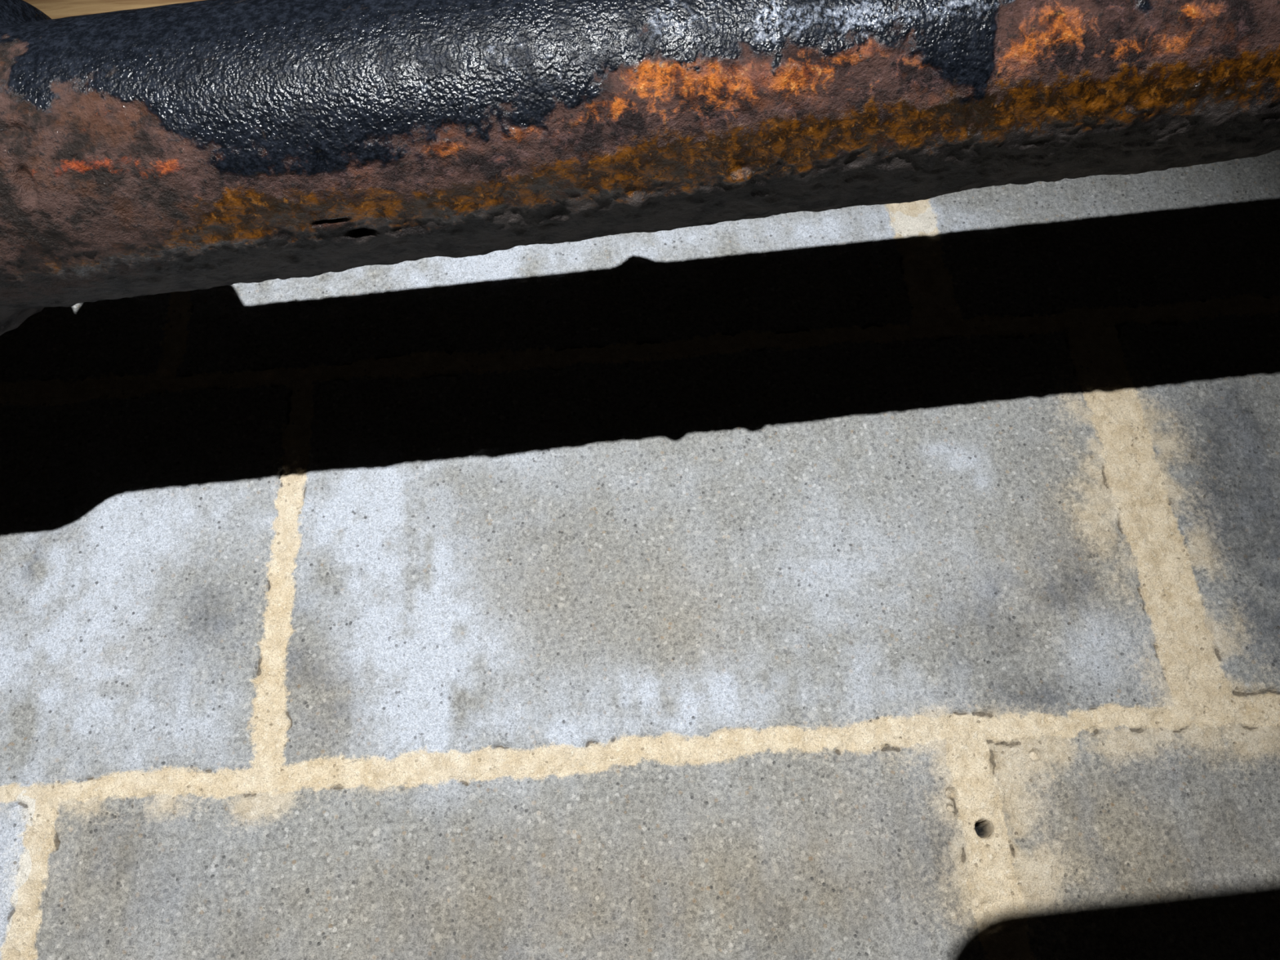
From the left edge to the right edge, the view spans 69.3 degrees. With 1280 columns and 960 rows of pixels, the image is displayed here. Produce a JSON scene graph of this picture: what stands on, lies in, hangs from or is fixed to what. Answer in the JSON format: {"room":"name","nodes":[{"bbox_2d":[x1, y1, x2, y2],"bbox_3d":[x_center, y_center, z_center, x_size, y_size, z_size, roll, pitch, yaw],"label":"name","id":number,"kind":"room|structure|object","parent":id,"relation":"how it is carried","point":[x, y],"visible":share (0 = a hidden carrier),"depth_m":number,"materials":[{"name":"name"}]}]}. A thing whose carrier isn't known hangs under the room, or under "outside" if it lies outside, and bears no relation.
{"room":"basement","nodes":[
{"label":"basement","id":0,"kind":"room"},
{"bbox_2d":[22,0,203,18],"bbox_3d":[-0.021,-0.297,0.641,2.400,0.144,0.142,-4,-23,0],"label":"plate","id":1,"kind":"object","parent":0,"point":[54,9],"visible":0.02,"depth_m":0.57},
{"bbox_2d":[0,150,1279,959],"bbox_3d":[0.026,0.369,0.296,2.400,1.356,0.019,-4,-23,0],"label":"wall","id":2,"kind":"structure","parent":0,"point":[892,581],"depth_m":0.42,"materials":[{"name":"concrete"}]},
{"bbox_2d":[0,0,1279,335],"bbox_3d":[-0.006,-0.080,0.347,2.003,0.230,0.257,-4,-23,0],"label":"pipe","id":3,"kind":"object","parent":2,"relation":"attached to","point":[205,144],"visible":1,"depth_m":0.28,"materials":[{"name":"black metal"}]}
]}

